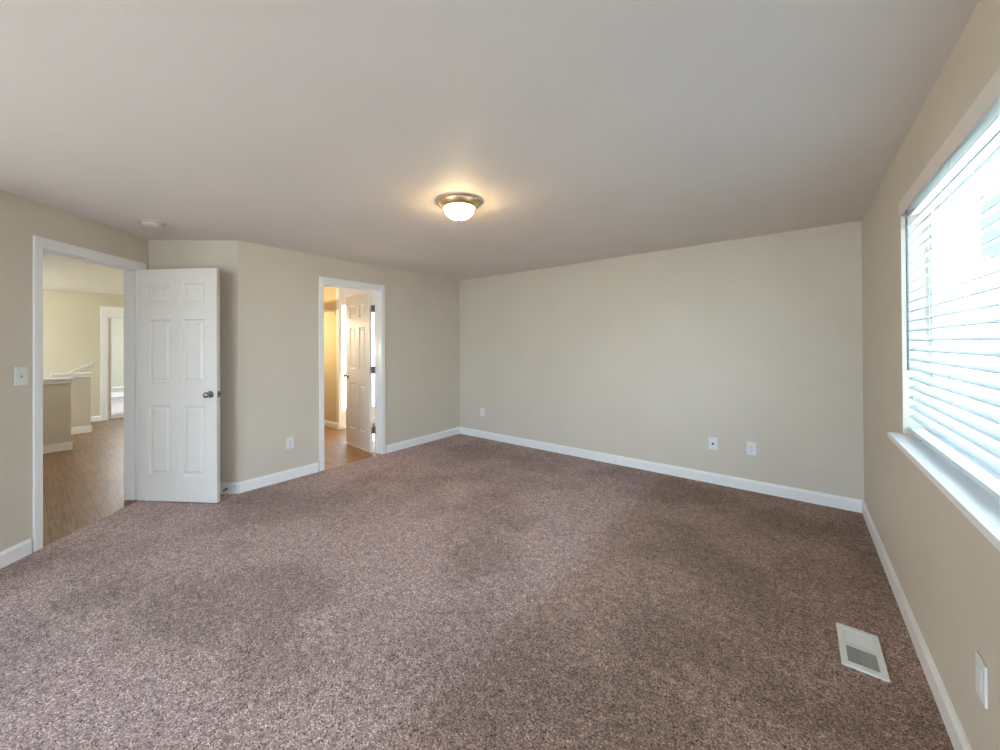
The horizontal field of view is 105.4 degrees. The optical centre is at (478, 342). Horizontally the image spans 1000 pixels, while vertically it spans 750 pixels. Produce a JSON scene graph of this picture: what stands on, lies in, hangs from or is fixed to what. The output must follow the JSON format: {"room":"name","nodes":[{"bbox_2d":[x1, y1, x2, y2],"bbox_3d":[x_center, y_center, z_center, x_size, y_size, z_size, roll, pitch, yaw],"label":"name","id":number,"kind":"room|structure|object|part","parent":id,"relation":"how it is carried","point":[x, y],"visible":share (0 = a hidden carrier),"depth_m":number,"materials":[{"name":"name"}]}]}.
{"room":"empty bedroom","nodes":[
{"label":"empty bedroom","id":0,"kind":"room"},
{"bbox_2d":[43,377,73,453],"bbox_3d":[-6.848,0.989,3.925,0.170,0.996,3.660,-1,0,40],"label":"half wall","id":1,"kind":"structure","parent":0,"point":[56,391],"depth_m":5.17,"materials":[{"name":"beige paint"}]},
{"bbox_3d":[-6.802,0.542,3.880,0.014,0.047,3.649,-1,0,40],"label":"cap moulding","id":2,"kind":"part","parent":1,"relation":"part of","materials":[{"name":"white paint"}]},
{"bbox_3d":[-6.796,1.433,3.876,0.015,0.106,3.650,-1,0,40],"label":"baseboard","id":3,"kind":"part","parent":1,"relation":"part of","materials":[{"name":"white paint"}]},
{"bbox_2d":[50,372,92,434],"bbox_3d":[-6.655,0.999,6.232,0.170,0.996,0.470,-1,0,40],"label":"wall","id":4,"kind":"structure","parent":0,"point":[81,384],"depth_m":6.26,"materials":[{"name":"beige paint"}]},
{"bbox_3d":[-6.610,0.552,6.188,0.014,0.047,0.459,-1,0,40],"label":"cap moulding","id":5,"kind":"part","parent":4,"relation":"part of","materials":[{"name":"white paint"}]},
{"bbox_3d":[-6.604,1.444,6.183,0.015,0.106,0.460,-1,0,40],"label":"baseboard","id":6,"kind":"part","parent":4,"relation":"part of","materials":[{"name":"white paint"}]},
{"bbox_2d":[0,190,148,550],"bbox_3d":[-3.161,0.234,2.631,0.130,2.440,2.000,0,0,-3],"label":"wall","id":7,"kind":"structure","parent":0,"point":[21,218],"depth_m":2.57,"materials":[{"name":"beige paint"}]},
{"bbox_2d":[0,538,31,568],"bbox_3d":[-3.425,1.397,1.331,0.477,0.105,2.632,0,0,25],"label":"baseboard","id":8,"kind":"structure","parent":7,"relation":"attached to","point":[16,552],"depth_m":2.52,"materials":[{"name":"white paint"}]},
{"bbox_2d":[14,367,27,385],"bbox_3d":[-3.083,0.228,2.571,0.018,0.124,0.078,0,0,-3],"label":"light switch","id":9,"kind":"object","parent":7,"relation":"attached to","point":[20,373],"visible":1,"depth_m":2.56,"materials":[{"name":"white plastic"}]},
{"bbox_2d":[32,235,145,551],"bbox_3d":[-3.185,0.356,3.111,0.162,2.200,0.950,0,0,-3],"label":"door frame","id":10,"kind":"structure","parent":7,"relation":"attached to","point":[40,245],"depth_m":2.91,"materials":[{"name":"white paint"}]},
{"bbox_2d":[137,268,220,502],"bbox_3d":[-2.744,0.389,3.477,0.806,2.115,0.174,0,0,5],"label":"door","id":11,"kind":"structure","parent":7,"relation":"in","point":[178,310],"depth_m":3.46,"materials":[{"name":"white paint"}]},
{"bbox_3d":[-2.418,0.469,3.396,0.062,0.062,0.069,0,0,5],"label":"knob","id":12,"kind":"part","parent":11,"relation":"part of","materials":[{"name":"silver metal"}]},
{"bbox_2d":[43,289,123,415],"bbox_3d":[-7.895,0.279,6.550,0.120,2.440,6.550,-1,0,40],"label":"wall","id":13,"kind":"structure","parent":0,"point":[71,319],"depth_m":7.02,"materials":[{"name":"beige paint"}]},
{"bbox_2d":[68,362,93,372],"bbox_3d":[-7.029,0.466,6.774,0.144,0.196,0.937,0,0,-31],"label":"stair handrail","id":14,"kind":"object","parent":13,"relation":"attached to","point":[86,366],"visible":0.77,"depth_m":6.68,"materials":[{"name":"white paint"}]},
{"bbox_2d":[91,415,100,421],"bbox_3d":[-8.537,1.446,5.662,0.014,0.105,4.165,-1,0,40],"label":"baseboard","id":15,"kind":"structure","parent":13,"relation":"attached to","point":[93,418],"depth_m":7.20,"materials":[{"name":"white paint"}]},
{"bbox_2d":[109,319,110,418],"bbox_3d":[-7.502,0.523,7.737,0.780,1.950,0.036,-1,0,44],"label":"door","id":16,"kind":"structure","parent":13,"relation":"in","point":[109,319],"depth_m":7.46,"materials":[{"name":"white paint"}]},
{"bbox_2d":[100,306,123,420],"bbox_3d":[-6.916,0.405,7.707,0.140,2.190,1.070,-1,0,40],"label":"trim","id":17,"kind":"structure","parent":13,"relation":"attached to","point":[106,312],"depth_m":7.31,"materials":[{"name":"white paint"}]},
{"bbox_2d":[109,318,123,391],"bbox_3d":[-10.522,0.312,10.270,0.120,2.440,4.100,-1,0,40],"label":"wall","id":18,"kind":"structure","parent":0,"point":[117,324],"depth_m":10.66,"materials":[{"name":"grey paint"}]},
{"bbox_2d":[111,386,123,397],"bbox_3d":[-10.458,1.387,10.217,0.030,0.290,4.100,-1,0,40],"label":"baseboard","id":19,"kind":"structure","parent":18,"relation":"attached to","point":[113,394],"depth_m":10.64,"materials":[{"name":"white paint"}]},
{"bbox_2d":[149,240,237,482],"bbox_3d":[-2.737,0.237,3.685,0.826,2.440,0.060,0,0,-3],"label":"wall","id":20,"kind":"structure","parent":0,"point":[163,254],"depth_m":3.67,"materials":[{"name":"beige paint"}]},
{"bbox_2d":[220,482,237,493],"bbox_3d":[-2.729,1.404,3.642,0.826,0.105,0.014,0,0,-3],"label":"baseboard","id":21,"kind":"structure","parent":20,"relation":"attached to","point":[232,487],"depth_m":3.65,"materials":[{"name":"white paint"}]},
{"bbox_2d":[324,287,335,421],"bbox_3d":[-3.236,0.257,7.203,2.200,2.440,0.080,-1,0,40],"label":"wall","id":22,"kind":"structure","parent":0,"point":[329,292],"depth_m":6.59,"materials":[{"name":"beige paint"}]},
{"bbox_2d":[324,310,335,316],"bbox_3d":[-3.366,-0.488,7.064,2.190,0.090,0.300,-1,0,40],"label":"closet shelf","id":23,"kind":"object","parent":22,"relation":"attached to","point":[327,313],"visible":0.1,"depth_m":6.51,"materials":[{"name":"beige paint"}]},
{"bbox_2d":[324,417,374,429],"bbox_3d":[-2.880,1.424,7.543,2.294,0.105,1.086,-1,0,40],"label":"baseboard","id":24,"kind":"structure","parent":22,"relation":"attached to","point":[327,423],"depth_m":6.50,"materials":[{"name":"white paint"}]},
{"bbox_2d":[238,241,459,481],"bbox_3d":[-1.321,0.236,4.980,0.130,2.440,3.286,-1,0,40],"label":"wall","id":25,"kind":"structure","parent":0,"point":[278,288],"depth_m":4.20,"materials":[{"name":"beige paint"}]},
{"bbox_2d":[286,436,293,448],"bbox_3d":[-2.001,1.067,4.046,0.009,0.124,0.078,-1,0,40],"label":"electrical outlet","id":26,"kind":"object","parent":25,"relation":"attached to","point":[289,440],"visible":1,"depth_m":4.04,"materials":[{"name":"white plastic"}]},
{"bbox_2d":[238,427,459,492],"bbox_3d":[-1.305,1.403,4.873,0.014,0.105,3.142,-1,0,40],"label":"baseboard","id":27,"kind":"structure","parent":25,"relation":"attached to","point":[251,484],"depth_m":4.14,"materials":[{"name":"white paint"}]},
{"bbox_2d":[319,276,385,470],"bbox_3d":[-1.566,0.355,4.684,0.162,2.200,0.895,-1,0,40],"label":"trim","id":28,"kind":"structure","parent":25,"relation":"attached to","point":[379,290],"depth_m":4.94,"materials":[{"name":"white paint"}]},
{"bbox_2d":[343,292,375,451],"bbox_3d":[-1.648,0.394,5.272,0.174,2.105,0.785,0,0,-44],"label":"door","id":29,"kind":"structure","parent":25,"relation":"in","point":[359,308],"depth_m":5.23,"materials":[{"name":"white paint"}]},
{"bbox_2d":[336,288,374,422],"bbox_3d":[-2.043,0.249,6.854,0.080,2.440,1.072,-1,0,40],"label":"wall","id":30,"kind":"structure","parent":0,"point":[341,294],"depth_m":6.45,"materials":[{"name":"beige paint"}]},
{"bbox_2d":[0,397,953,749],"bbox_3d":[-5.097,1.492,5.091,15.228,0.030,7.692,-1,0,40],"label":"floor","id":31,"kind":"structure","parent":0,"point":[458,591],"depth_m":2.01,"materials":[{"name":"brown carpet"}]},
{"bbox_2d":[836,622,889,682],"bbox_3d":[1.764,1.415,1.758,0.147,0.015,0.314,-1,0,40],"label":"floor vent","id":32,"kind":"object","parent":31,"relation":"in","point":[860,650],"visible":1,"depth_m":1.74,"materials":[{"name":"white plastic"}]},
{"bbox_2d":[846,645,880,672],"bbox_3d":[1.721,1.419,1.706,0.100,0.007,0.122,-1,0,40],"label":"grille","id":33,"kind":"object","parent":32,"relation":"attached to","point":[858,656],"depth_m":1.71,"materials":[{"name":"grey metal"}]},
{"bbox_2d":[0,0,978,294],"bbox_3d":[-5.008,-1.024,5.102,15.388,0.120,7.822,-1,0,40],"label":"ceiling","id":34,"kind":"structure","parent":0,"point":[581,131],"depth_m":1.72,"materials":[{"name":"white paint"}]},
{"bbox_2d":[138,219,165,228],"bbox_3d":[-2.674,-0.964,3.121,0.174,0.042,0.174,-1,0,40],"label":"smoke detector","id":35,"kind":"object","parent":34,"relation":"attached to","point":[149,223],"visible":1,"depth_m":3.08,"materials":[{"name":"white plastic"}]},
{"bbox_2d":[438,194,479,222],"bbox_3d":[-0.138,-0.929,2.719,0.302,0.146,0.302,-1,0,40],"label":"ceiling light","id":36,"kind":"object","parent":34,"relation":"attached to","point":[459,207],"visible":1,"depth_m":2.63,"materials":[{"name":"gold metal"}]},
{"bbox_3d":[-0.138,-0.917,2.719,0.214,0.082,0.214,-1,0,40],"label":"lamp shade","id":37,"kind":"part","parent":36,"relation":"part of","materials":[{"name":"white glass"}]},
{"bbox_2d":[459,221,863,501],"bbox_3d":[1.555,0.218,4.636,4.728,2.440,0.130,-1,0,40],"label":"wall","id":38,"kind":"structure","parent":0,"point":[651,356],"depth_m":4.00,"materials":[{"name":"beige paint"}]},
{"bbox_2d":[480,408,483,415],"bbox_3d":[0.059,1.064,5.793,0.078,0.124,0.009,-1,0,40],"label":"electrical outlet","id":39,"kind":"object","parent":38,"relation":"attached to","point":[481,409],"visible":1,"depth_m":5.79,"materials":[{"name":"white plastic"}]},
{"bbox_2d":[460,427,861,512],"bbox_3d":[1.449,1.386,4.631,4.554,0.105,0.014,-1,0,40],"label":"baseboard","id":40,"kind":"structure","parent":38,"relation":"attached to","point":[840,502],"depth_m":3.98,"materials":[{"name":"white paint"}]},
{"bbox_2d":[709,437,717,449],"bbox_3d":[2.376,1.028,3.856,0.078,0.124,0.018,-1,0,40],"label":"outlet","id":41,"kind":"object","parent":38,"relation":"attached to","point":[713,442],"visible":1,"depth_m":3.85,"materials":[{"name":"white plastic"}]},
{"bbox_2d":[747,442,756,455],"bbox_3d":[2.623,1.020,3.655,0.078,0.124,0.009,-1,0,40],"label":"electrical outlet","id":42,"kind":"object","parent":38,"relation":"attached to","point":[751,446],"visible":1,"depth_m":3.65,"materials":[{"name":"white plastic"}]},
{"bbox_2d":[861,0,999,749],"bbox_3d":[0.978,0.200,0.377,0.160,2.440,7.152,-1,0,40],"label":"wall","id":43,"kind":"structure","parent":0,"point":[947,571],"depth_m":1.71,"materials":[{"name":"beige paint"}]},
{"bbox_2d":[862,500,971,749],"bbox_3d":[0.969,1.369,0.489,0.014,0.105,6.992,-1,0,40],"label":"baseboard","id":44,"kind":"structure","parent":43,"relation":"attached to","point":[958,738],"depth_m":1.66,"materials":[{"name":"white paint"}]},
{"bbox_2d":[888,432,999,550],"bbox_3d":[1.537,0.494,1.137,0.146,0.026,2.255,-1,0,40],"label":"trim","id":45,"kind":"structure","parent":43,"relation":"attached to","point":[976,504],"depth_m":1.27,"materials":[{"name":"white paint"}]},
{"bbox_2d":[928,130,999,480],"bbox_3d":[1.620,-0.127,1.081,0.060,1.215,2.175,-1,0,40],"label":"window","id":46,"kind":"structure","parent":43,"relation":"in","point":[942,296],"depth_m":1.88,"materials":[{"name":"white plastic"}]},
{"bbox_2d":[899,67,999,500],"bbox_3d":[1.547,-0.126,1.142,0.076,1.212,2.163,-1,0,40],"label":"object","id":47,"kind":"object","parent":46,"relation":"attached to","point":[978,438],"visible":1,"depth_m":1.38,"materials":[{"name":"white plastic"}]},
{"bbox_3d":[2.149,-0.102,1.847,0.055,1.164,0.020,-1,0,40],"label":"ladder cord","id":48,"kind":"part","parent":47,"relation":"part of","materials":[{"name":"white fabric"}]},
{"bbox_3d":[1.551,-0.710,1.139,0.050,0.043,2.151,-1,0,40],"label":"head rail","id":49,"kind":"part","parent":47,"relation":"part of","materials":[{"name":"white plastic"}]},
{"bbox_3d":[1.558,0.446,1.132,0.050,0.018,2.147,-1,0,40],"label":"rail","id":50,"kind":"part","parent":47,"relation":"part of","materials":[{"name":"white plastic"}]},
{"bbox_3d":[1.768,-0.102,1.391,0.055,1.164,0.020,-1,0,40],"label":"ladder cord","id":51,"kind":"part","parent":47,"relation":"part of","materials":[{"name":"white fabric"}]},
{"bbox_3d":[1.939,-0.127,1.471,0.030,1.115,1.068,-1,0,40],"label":"sash","id":52,"kind":"part","parent":46,"relation":"part of","materials":[{"name":"white plastic"}]},
{"bbox_2d":[975,651,987,708],"bbox_3d":[1.523,1.021,1.154,0.008,0.124,0.078,-1,0,40],"label":"electrical outlet","id":53,"kind":"object","parent":43,"relation":"attached to","point":[981,670],"visible":1,"depth_m":1.14,"materials":[{"name":"white plastic"}]},
{"bbox_2d":[977,665,981,692],"bbox_3d":[1.521,1.021,1.156,0.002,0.066,0.033,-1,0,40],"label":"receptacle","id":54,"kind":"object","parent":53,"relation":"attached to","point":[979,668],"depth_m":1.15,"materials":[{"name":"white plastic"}]},
{"label":"outside","id":55,"kind":"structure","parent":0,"visible":0},
{"bbox_2d":[342,370,374,408],"bbox_3d":[0.025,4.524,-0.022,120.000,0.200,120.000,-1,0,40],"label":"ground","id":56,"kind":"structure","parent":55,"point":[343,372],"depth_m":36.89,"materials":[{"name":"white"}]},
{"bbox_2d":[950,161,999,425],"bbox_3d":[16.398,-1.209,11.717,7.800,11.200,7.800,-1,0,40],"label":"house","id":57,"kind":"structure","parent":56,"relation":"on","point":[993,280],"depth_m":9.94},
{"bbox_3d":[13.206,-3.001,9.744,0.450,1.600,0.020,-1,0,40],"label":"pane","id":58,"kind":"part","parent":57,"relation":"part of","materials":[{"name":"glass"}]}
]}

